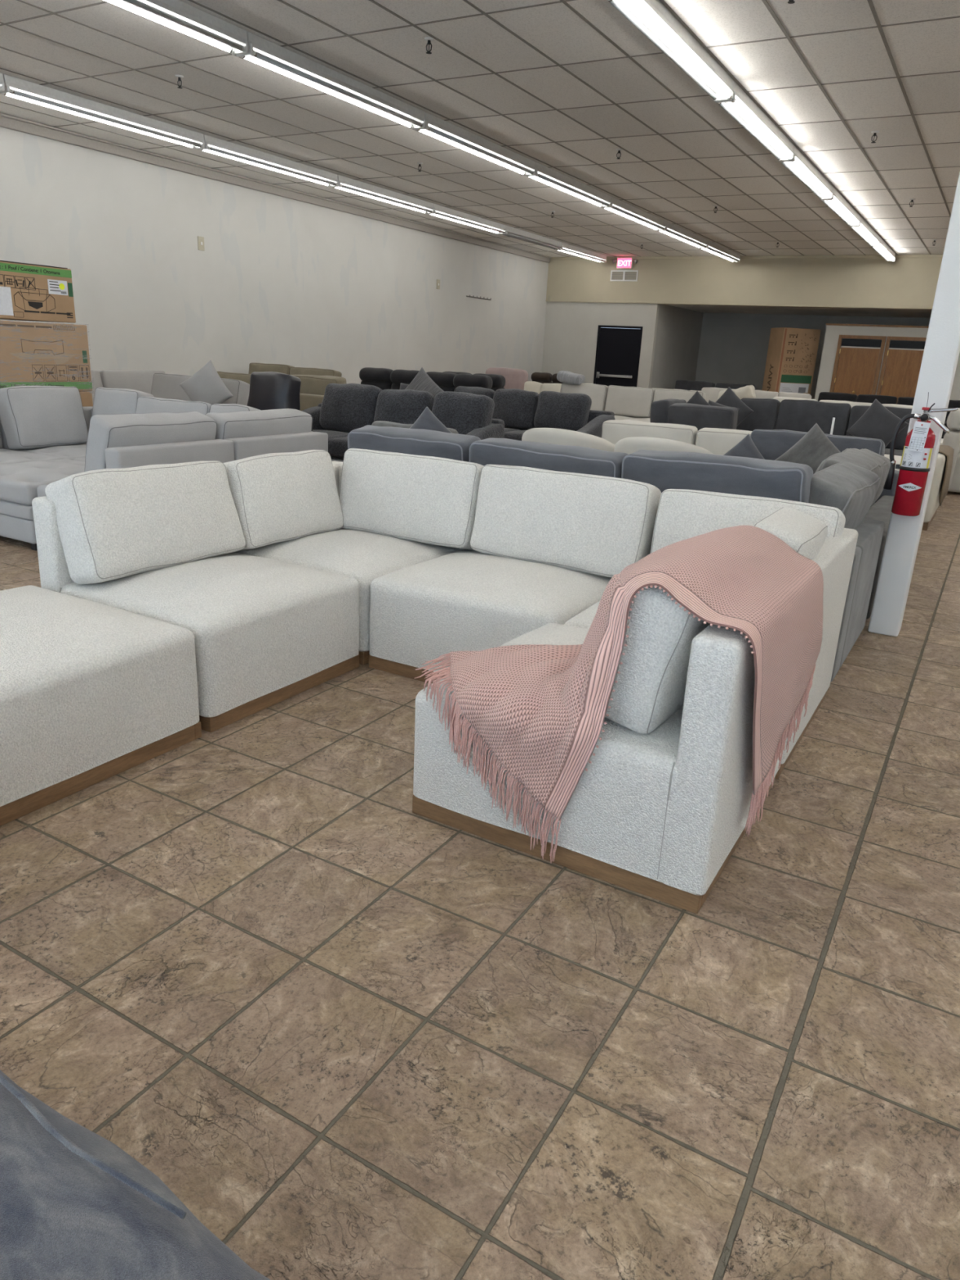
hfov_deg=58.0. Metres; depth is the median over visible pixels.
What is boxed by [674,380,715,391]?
cushion
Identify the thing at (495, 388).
cushion
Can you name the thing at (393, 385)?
cushion
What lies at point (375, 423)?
sofa
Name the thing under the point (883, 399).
cushion
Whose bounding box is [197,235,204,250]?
wall plate
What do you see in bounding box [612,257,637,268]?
exit sign
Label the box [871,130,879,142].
sprinkler head
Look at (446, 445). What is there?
cushion
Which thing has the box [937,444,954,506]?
throw blanket
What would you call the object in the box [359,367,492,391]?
recliner sofa
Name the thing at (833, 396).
cushion
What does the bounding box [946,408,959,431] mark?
cushion
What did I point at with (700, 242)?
fluorescent fixture
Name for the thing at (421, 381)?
throw pillow
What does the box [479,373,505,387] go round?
pillow
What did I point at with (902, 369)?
door
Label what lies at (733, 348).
wall
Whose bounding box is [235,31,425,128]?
fluorescent fixture
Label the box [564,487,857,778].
module
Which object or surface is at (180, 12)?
fluorescent fixture
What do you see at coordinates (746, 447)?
throw pillow
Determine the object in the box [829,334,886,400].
door
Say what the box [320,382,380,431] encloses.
cushion
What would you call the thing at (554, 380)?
pillow
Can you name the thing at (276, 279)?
wall
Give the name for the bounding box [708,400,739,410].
throw pillow
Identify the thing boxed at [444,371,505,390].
recliner sofa
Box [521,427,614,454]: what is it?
barrel chair
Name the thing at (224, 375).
loveseat
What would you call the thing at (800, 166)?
fluorescent fixture
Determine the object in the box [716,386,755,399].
throw pillow
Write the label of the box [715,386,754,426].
throw pillow
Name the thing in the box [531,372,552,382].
pillow
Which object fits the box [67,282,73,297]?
print
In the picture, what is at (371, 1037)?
floor
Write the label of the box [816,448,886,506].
cushion
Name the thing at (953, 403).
cushion
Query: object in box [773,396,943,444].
sofa
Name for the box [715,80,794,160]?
fluorescent fixture
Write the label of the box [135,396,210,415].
cushion
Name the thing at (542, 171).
fluorescent fixture
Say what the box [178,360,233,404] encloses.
throw pillow
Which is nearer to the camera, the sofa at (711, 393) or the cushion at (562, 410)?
the cushion at (562, 410)
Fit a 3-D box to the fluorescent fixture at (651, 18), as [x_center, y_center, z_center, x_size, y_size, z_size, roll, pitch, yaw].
[1.444,-4.318,6.283,0.170,0.151,2.432,13,21,28]
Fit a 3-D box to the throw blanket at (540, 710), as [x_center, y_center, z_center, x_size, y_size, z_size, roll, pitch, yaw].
[0.458,0.086,2.662,0.976,0.856,1.046,13,21,28]
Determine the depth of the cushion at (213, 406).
6.47 m
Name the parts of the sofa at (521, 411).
backrest, armrest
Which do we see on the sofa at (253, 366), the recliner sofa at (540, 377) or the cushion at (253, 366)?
the cushion at (253, 366)
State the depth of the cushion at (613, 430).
7.54 m
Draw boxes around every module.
[0,385,155,460]
[0,426,62,464]
[31,459,359,733]
[37,412,234,497]
[73,396,210,462]
[204,403,328,459]
[224,448,484,665]
[368,465,661,684]
[412,585,781,913]
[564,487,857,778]
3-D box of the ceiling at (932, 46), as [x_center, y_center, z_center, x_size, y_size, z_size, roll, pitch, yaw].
[2.708,-4.821,7.572,16.750,0.100,24.050,13,21,28]
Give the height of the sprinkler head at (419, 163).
0.097 m
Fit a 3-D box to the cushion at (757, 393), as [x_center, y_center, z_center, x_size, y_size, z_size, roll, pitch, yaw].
[5.001,-4.264,15.620,0.714,0.469,0.266,13,11,28]
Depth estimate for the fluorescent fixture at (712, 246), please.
17.77 m
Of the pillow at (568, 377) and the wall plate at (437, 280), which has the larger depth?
the wall plate at (437, 280)
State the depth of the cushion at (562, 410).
10.15 m
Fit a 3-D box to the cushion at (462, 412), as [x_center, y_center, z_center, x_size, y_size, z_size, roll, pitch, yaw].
[-0.176,-2.087,8.150,0.616,0.490,0.321,13,9,28]
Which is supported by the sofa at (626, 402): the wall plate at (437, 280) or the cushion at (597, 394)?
the cushion at (597, 394)
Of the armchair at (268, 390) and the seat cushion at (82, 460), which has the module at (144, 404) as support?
the seat cushion at (82, 460)
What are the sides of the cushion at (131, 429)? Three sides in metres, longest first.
0.852 x 0.454 x 0.261 m
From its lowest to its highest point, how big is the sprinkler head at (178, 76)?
0.097 m
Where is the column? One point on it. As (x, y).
(941, 352)
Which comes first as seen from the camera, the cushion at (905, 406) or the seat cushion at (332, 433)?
the seat cushion at (332, 433)
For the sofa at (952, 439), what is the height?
0.954 m
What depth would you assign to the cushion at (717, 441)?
7.24 m
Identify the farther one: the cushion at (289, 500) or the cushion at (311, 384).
the cushion at (311, 384)
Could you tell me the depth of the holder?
7.77 m
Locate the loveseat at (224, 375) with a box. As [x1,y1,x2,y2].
[217,371,250,383]
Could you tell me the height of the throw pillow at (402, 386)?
0.407 m
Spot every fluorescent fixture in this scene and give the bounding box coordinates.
[0,72,4,91]
[0,73,204,148]
[104,0,248,54]
[196,133,338,186]
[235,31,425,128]
[330,174,434,213]
[413,111,535,175]
[428,203,506,234]
[499,225,561,249]
[524,161,611,207]
[556,242,606,262]
[601,195,666,230]
[607,0,733,101]
[657,221,707,248]
[701,240,740,262]
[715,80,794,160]
[778,145,833,199]
[819,186,860,226]
[848,215,879,246]
[871,237,895,261]
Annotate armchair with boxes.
[247,371,302,409]
[485,367,528,390]
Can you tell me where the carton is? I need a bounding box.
[761,327,821,394]
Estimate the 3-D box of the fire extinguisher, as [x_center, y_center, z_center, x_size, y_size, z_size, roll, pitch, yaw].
[2.166,-0.918,4.285,0.229,0.595,0.152,3,18,0]
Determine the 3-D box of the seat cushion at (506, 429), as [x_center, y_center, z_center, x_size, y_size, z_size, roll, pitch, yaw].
[-0.024,-2.518,10.496,0.904,0.174,0.671,13,21,28]
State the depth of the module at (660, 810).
2.22 m
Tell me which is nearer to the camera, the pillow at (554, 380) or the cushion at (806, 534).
the cushion at (806, 534)
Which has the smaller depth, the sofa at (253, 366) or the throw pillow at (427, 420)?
the throw pillow at (427, 420)
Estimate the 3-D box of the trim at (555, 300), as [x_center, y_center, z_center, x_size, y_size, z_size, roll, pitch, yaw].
[8.677,-6.807,17.712,16.350,0.050,0.015,13,21,28]
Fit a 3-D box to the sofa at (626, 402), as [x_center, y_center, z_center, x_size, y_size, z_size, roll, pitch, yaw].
[2.334,-3.479,13.505,2.805,0.894,1.406,13,21,28]
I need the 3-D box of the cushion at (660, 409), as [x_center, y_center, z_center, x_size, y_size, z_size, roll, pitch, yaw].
[2.019,-2.306,9.211,0.276,0.501,0.640,4,17,30]
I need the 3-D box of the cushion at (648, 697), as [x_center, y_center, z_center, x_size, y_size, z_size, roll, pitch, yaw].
[0.604,-0.056,2.532,0.253,0.407,0.859,25,26,23]
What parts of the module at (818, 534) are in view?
seat, backrest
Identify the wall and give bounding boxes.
[0,126,548,384]
[542,254,942,388]
[650,304,703,388]
[695,312,930,399]
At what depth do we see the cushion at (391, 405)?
8.30 m
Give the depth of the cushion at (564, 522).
3.81 m
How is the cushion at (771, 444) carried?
on the sofa at (851, 481)
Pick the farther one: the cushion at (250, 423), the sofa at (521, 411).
the sofa at (521, 411)
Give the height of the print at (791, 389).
0.320 m
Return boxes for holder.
[830,417,835,434]
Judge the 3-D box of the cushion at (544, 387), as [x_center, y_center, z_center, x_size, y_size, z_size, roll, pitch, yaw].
[1.504,-4.407,15.584,0.865,0.392,0.282,13,13,28]
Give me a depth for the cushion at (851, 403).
12.64 m
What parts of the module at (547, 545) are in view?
seat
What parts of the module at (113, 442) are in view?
backrest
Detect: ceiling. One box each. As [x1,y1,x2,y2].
[0,0,959,257]
[667,304,932,318]
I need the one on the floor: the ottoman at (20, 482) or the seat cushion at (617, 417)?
the ottoman at (20, 482)
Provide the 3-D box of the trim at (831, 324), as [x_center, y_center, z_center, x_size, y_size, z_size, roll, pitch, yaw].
[9.860,-6.522,18.099,5.000,0.040,0.160,13,21,28]
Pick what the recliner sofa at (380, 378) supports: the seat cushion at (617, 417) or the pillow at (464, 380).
the pillow at (464, 380)
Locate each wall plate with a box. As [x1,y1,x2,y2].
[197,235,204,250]
[436,279,439,288]
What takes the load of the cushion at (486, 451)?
on the sofa at (851, 481)
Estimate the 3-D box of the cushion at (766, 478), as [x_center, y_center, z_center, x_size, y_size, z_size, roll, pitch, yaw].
[1.117,-0.647,4.189,0.899,0.486,0.316,12,24,28]
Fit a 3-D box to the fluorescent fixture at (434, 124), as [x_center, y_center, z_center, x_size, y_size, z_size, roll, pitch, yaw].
[0.009,-5.551,9.754,0.170,0.151,2.432,13,21,28]
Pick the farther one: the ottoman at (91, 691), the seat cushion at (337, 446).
the seat cushion at (337, 446)
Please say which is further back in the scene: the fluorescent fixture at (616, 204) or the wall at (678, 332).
the wall at (678, 332)
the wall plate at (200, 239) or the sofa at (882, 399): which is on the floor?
the sofa at (882, 399)
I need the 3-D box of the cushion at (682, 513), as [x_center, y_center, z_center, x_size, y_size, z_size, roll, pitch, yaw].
[1.075,-0.381,3.546,0.728,0.419,0.262,13,8,28]
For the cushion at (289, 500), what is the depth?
4.05 m
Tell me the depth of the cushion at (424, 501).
4.21 m
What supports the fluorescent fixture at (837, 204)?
attached to the ceiling at (932, 46)
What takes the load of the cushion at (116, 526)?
on the module at (160, 541)
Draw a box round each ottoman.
[0,458,84,550]
[0,586,201,826]
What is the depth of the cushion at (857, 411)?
9.31 m
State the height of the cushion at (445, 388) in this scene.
0.385 m
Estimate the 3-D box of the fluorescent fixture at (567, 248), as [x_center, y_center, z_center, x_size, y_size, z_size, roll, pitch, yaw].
[2.282,-8.622,19.285,0.170,0.151,2.432,13,21,28]
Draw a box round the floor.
[0,491,959,1279]
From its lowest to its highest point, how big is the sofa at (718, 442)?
0.785 m
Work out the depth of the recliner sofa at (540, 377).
20.74 m
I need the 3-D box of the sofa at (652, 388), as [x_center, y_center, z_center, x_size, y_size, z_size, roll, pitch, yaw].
[4.909,-5.059,18.902,2.650,0.717,0.900,13,21,28]
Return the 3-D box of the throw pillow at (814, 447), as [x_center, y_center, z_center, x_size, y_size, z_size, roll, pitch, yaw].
[2.272,-1.215,5.910,0.522,0.518,0.170,7,19,11]
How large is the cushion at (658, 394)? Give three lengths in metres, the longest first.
0.791 x 0.468 x 0.275 m
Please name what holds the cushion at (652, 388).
on the sofa at (652, 388)
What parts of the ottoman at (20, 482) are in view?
storage rail, leg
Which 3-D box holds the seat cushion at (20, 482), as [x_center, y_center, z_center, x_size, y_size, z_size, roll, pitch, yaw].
[-2.953,-1.109,5.942,0.913,0.169,0.927,13,21,28]
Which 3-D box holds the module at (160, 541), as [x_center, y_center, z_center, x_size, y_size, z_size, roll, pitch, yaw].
[-1.110,-0.263,3.530,0.917,0.846,0.885,13,21,28]
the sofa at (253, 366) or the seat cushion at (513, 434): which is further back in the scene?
the sofa at (253, 366)
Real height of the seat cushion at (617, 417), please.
0.181 m
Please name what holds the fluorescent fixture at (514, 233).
attached to the ceiling at (932, 46)
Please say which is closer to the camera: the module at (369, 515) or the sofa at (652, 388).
the module at (369, 515)
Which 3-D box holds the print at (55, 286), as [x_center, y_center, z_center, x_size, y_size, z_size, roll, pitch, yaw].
[-3.772,-3.150,7.739,0.001,0.097,0.159,13,21,28]
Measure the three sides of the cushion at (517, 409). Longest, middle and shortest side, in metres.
0.628 x 0.473 x 0.320 m
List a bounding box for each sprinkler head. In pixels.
[174,74,183,88]
[417,162,422,171]
[424,36,434,53]
[616,148,622,159]
[787,0,795,4]
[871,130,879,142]
[909,198,915,206]
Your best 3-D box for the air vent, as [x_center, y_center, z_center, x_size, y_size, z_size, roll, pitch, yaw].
[3.394,-8.586,20.407,0.680,0.240,0.023,13,21,28]
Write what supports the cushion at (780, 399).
on the sofa at (780, 399)
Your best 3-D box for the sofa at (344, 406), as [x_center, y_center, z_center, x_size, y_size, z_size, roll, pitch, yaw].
[-0.953,-1.946,8.383,2.304,0.975,0.955,13,21,28]
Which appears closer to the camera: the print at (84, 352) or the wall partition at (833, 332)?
the print at (84, 352)
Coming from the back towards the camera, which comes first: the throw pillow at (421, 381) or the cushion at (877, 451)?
the throw pillow at (421, 381)
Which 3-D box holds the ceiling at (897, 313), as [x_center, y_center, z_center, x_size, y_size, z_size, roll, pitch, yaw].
[10.877,-7.069,18.721,13.610,0.080,3.650,13,21,28]
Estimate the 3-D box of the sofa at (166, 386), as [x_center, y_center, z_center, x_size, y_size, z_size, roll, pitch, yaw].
[-3.224,-2.314,9.181,1.565,0.946,0.854,13,21,28]
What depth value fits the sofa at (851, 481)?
4.28 m
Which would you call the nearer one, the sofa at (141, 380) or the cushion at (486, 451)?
the cushion at (486, 451)
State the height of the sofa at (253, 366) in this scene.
1.006 m
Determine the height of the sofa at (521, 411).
0.936 m
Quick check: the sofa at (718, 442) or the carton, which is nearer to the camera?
the sofa at (718, 442)
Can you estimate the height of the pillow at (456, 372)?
0.227 m
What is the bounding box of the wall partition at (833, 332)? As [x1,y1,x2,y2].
[814,324,959,400]
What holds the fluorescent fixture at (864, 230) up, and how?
attached to the ceiling at (932, 46)
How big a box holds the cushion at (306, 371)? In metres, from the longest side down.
0.869 x 0.456 x 0.268 m
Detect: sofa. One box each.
[0,1062,296,1279]
[90,369,165,402]
[151,373,249,405]
[248,362,342,377]
[291,373,346,410]
[303,382,504,460]
[346,425,898,682]
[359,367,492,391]
[371,421,456,432]
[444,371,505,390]
[454,385,615,440]
[524,382,561,393]
[531,372,564,383]
[560,382,706,422]
[600,418,751,456]
[650,397,911,456]
[652,387,700,391]
[674,380,756,391]
[700,386,811,403]
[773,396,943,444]
[817,391,959,438]
[883,453,902,471]
[921,453,946,530]
[942,408,959,492]
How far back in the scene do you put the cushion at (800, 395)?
15.19 m
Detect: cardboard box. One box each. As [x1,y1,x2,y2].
[0,260,75,323]
[0,320,92,391]
[77,391,93,406]
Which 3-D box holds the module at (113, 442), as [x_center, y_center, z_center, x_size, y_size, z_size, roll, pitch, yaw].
[-2.183,-1.008,5.530,0.823,0.885,0.898,13,21,28]
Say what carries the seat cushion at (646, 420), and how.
on the sofa at (626, 402)
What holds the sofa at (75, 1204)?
on the floor
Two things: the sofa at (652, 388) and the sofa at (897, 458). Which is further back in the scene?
the sofa at (652, 388)
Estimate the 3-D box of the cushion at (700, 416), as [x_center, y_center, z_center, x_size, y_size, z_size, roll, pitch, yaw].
[2.224,-2.119,8.704,0.669,0.478,0.267,13,27,28]
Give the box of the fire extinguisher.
[883,391,958,515]
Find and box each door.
[593,324,643,386]
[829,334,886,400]
[876,336,926,403]
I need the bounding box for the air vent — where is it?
[609,270,638,281]
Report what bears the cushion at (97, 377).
on the sofa at (141, 380)
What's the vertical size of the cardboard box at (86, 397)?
0.677 m
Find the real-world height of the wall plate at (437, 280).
0.180 m
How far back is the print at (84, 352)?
8.10 m
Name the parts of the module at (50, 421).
backrest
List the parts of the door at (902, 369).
transom glass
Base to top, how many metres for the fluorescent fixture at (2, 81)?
0.151 m
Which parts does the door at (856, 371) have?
transom glass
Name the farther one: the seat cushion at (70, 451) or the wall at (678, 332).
the wall at (678, 332)
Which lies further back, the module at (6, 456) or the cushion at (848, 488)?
the module at (6, 456)
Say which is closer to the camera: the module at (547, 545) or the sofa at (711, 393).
the module at (547, 545)
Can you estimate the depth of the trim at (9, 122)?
12.43 m
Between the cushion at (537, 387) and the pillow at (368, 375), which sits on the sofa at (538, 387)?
the cushion at (537, 387)
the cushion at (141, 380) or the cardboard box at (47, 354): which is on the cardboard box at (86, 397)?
the cardboard box at (47, 354)
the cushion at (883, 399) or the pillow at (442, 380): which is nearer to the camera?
the pillow at (442, 380)
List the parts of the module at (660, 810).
seat, backrest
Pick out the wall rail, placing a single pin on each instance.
(477, 297)
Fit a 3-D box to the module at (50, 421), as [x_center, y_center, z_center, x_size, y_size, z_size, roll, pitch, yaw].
[-3.267,-1.601,7.095,0.946,0.913,0.985,13,21,28]
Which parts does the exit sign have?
panel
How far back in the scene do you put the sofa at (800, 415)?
9.53 m
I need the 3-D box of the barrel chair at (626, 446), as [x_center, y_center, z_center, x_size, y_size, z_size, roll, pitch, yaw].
[1.325,-1.083,6.381,0.769,0.829,0.645,13,21,28]
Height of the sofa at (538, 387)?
0.826 m
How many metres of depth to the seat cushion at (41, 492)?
5.35 m
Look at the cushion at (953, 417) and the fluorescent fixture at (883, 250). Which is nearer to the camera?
the cushion at (953, 417)
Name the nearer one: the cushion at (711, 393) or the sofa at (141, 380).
the sofa at (141, 380)
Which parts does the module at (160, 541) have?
backrest, seat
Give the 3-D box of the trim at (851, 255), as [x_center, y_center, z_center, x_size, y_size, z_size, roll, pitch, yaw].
[8.758,-7.703,17.381,16.260,0.055,0.030,13,21,28]
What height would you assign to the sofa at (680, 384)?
0.868 m
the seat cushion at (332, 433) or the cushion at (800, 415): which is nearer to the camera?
the seat cushion at (332, 433)
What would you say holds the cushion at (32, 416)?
on the module at (50, 421)
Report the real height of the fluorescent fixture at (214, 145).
0.151 m
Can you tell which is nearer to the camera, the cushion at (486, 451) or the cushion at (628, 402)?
the cushion at (486, 451)
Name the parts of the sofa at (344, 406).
armrest, backrest, armrest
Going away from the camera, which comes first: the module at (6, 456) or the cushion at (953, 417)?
the module at (6, 456)
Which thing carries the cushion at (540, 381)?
on the recliner sofa at (540, 377)
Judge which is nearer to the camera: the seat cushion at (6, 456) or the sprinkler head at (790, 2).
the sprinkler head at (790, 2)
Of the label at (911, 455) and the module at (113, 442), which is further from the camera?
the module at (113, 442)
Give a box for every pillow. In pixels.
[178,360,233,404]
[359,367,393,382]
[390,369,419,384]
[399,382,408,390]
[404,367,444,395]
[408,406,450,431]
[426,372,457,387]
[444,371,470,374]
[453,373,492,388]
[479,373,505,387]
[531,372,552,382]
[551,373,564,382]
[686,390,709,404]
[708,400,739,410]
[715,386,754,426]
[721,433,764,458]
[774,422,839,475]
[845,399,908,447]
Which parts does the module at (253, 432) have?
backrest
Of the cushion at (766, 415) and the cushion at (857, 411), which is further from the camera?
the cushion at (766, 415)
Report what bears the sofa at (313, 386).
on the floor
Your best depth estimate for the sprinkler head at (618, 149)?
9.85 m
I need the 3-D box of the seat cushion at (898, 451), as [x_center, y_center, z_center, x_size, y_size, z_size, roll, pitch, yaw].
[3.620,-2.160,9.697,2.589,0.153,0.861,13,21,28]
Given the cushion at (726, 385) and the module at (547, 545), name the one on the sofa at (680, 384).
the cushion at (726, 385)
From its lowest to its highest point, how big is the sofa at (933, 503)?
0.660 m
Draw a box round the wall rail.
[466,294,491,300]
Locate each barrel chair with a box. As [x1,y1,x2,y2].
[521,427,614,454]
[613,436,715,457]
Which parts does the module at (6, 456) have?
backrest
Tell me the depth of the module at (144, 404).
6.75 m
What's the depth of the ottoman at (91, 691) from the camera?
2.68 m
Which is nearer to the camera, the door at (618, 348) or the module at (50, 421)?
the module at (50, 421)
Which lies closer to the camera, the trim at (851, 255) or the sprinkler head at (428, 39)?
the sprinkler head at (428, 39)
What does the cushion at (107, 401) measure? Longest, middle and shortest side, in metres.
0.569 x 0.487 x 0.241 m
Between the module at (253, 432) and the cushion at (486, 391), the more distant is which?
the cushion at (486, 391)
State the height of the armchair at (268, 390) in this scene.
1.069 m
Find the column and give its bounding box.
[867,172,959,636]
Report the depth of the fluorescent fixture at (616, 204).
13.69 m
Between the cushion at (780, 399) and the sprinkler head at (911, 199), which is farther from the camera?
the cushion at (780, 399)
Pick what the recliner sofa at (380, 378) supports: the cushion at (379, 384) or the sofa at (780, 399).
the cushion at (379, 384)
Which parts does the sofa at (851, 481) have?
backrest, backrest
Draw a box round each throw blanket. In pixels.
[414,524,823,863]
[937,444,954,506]
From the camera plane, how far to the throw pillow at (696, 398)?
9.40 m
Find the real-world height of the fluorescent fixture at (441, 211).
0.151 m
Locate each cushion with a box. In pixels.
[0,385,87,448]
[0,448,62,464]
[0,458,84,506]
[8,444,86,460]
[37,484,45,497]
[44,459,244,586]
[73,457,84,462]
[84,412,215,473]
[90,369,103,402]
[92,386,155,415]
[99,369,165,392]
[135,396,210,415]
[204,408,313,439]
[208,403,255,412]
[224,450,342,550]
[248,362,293,374]
[289,367,342,377]
[291,373,346,395]
[313,429,346,439]
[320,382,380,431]
[328,436,347,457]
[338,448,484,550]
[346,425,479,461]
[360,380,392,388]
[373,386,435,424]
[391,382,399,389]
[431,391,493,433]
[440,386,455,391]
[454,385,494,399]
[470,436,626,479]
[470,465,661,577]
[491,387,504,390]
[492,389,538,429]
[503,429,526,440]
[504,427,519,431]
[524,382,542,393]
[532,380,551,382]
[534,391,591,431]
[540,382,561,392]
[560,382,608,410]
[601,418,697,445]
[604,385,654,417]
[604,585,710,734]
[614,415,635,419]
[622,450,811,504]
[625,417,650,422]
[649,487,844,553]
[650,398,685,423]
[652,387,682,390]
[652,388,706,403]
[667,403,737,431]
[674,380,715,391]
[696,427,751,454]
[700,386,733,403]
[715,382,756,390]
[736,397,781,430]
[750,429,884,460]
[753,507,829,559]
[754,390,778,398]
[773,396,813,403]
[776,399,851,435]
[777,391,811,399]
[808,462,880,528]
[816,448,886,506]
[817,391,857,401]
[820,400,871,417]
[846,404,911,449]
[856,394,897,404]
[861,448,890,505]
[881,404,912,409]
[884,448,902,456]
[896,396,914,405]
[944,400,959,422]
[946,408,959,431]
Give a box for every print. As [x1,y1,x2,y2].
[48,280,66,293]
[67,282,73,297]
[82,350,87,363]
[788,386,805,392]
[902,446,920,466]
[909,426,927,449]
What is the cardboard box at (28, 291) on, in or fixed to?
on the cardboard box at (47, 354)
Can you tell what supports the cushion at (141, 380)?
on the sofa at (141, 380)
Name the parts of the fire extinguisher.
carry handle, squeeze lever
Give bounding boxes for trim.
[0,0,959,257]
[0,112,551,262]
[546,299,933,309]
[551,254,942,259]
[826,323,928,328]
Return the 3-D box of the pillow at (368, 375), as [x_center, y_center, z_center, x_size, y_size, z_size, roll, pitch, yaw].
[-1.614,-4.171,13.640,0.593,0.227,0.344,13,21,28]
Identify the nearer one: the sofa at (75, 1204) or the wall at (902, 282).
the sofa at (75, 1204)
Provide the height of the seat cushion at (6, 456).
0.168 m
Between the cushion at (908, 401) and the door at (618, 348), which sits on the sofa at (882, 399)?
the cushion at (908, 401)
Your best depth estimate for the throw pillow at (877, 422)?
8.88 m
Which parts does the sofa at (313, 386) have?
backrest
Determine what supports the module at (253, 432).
on the floor
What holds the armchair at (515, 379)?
on the floor
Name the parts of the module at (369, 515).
backrest, seat, backrest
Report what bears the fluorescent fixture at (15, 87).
attached to the ceiling at (932, 46)
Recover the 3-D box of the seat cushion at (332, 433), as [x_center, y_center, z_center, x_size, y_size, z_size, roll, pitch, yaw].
[-1.575,-1.975,8.585,0.638,0.203,0.670,13,21,28]
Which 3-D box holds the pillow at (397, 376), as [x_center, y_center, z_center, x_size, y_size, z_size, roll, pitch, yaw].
[-1.098,-4.051,13.359,0.593,0.227,0.344,13,21,28]
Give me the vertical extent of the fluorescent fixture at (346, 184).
0.151 m

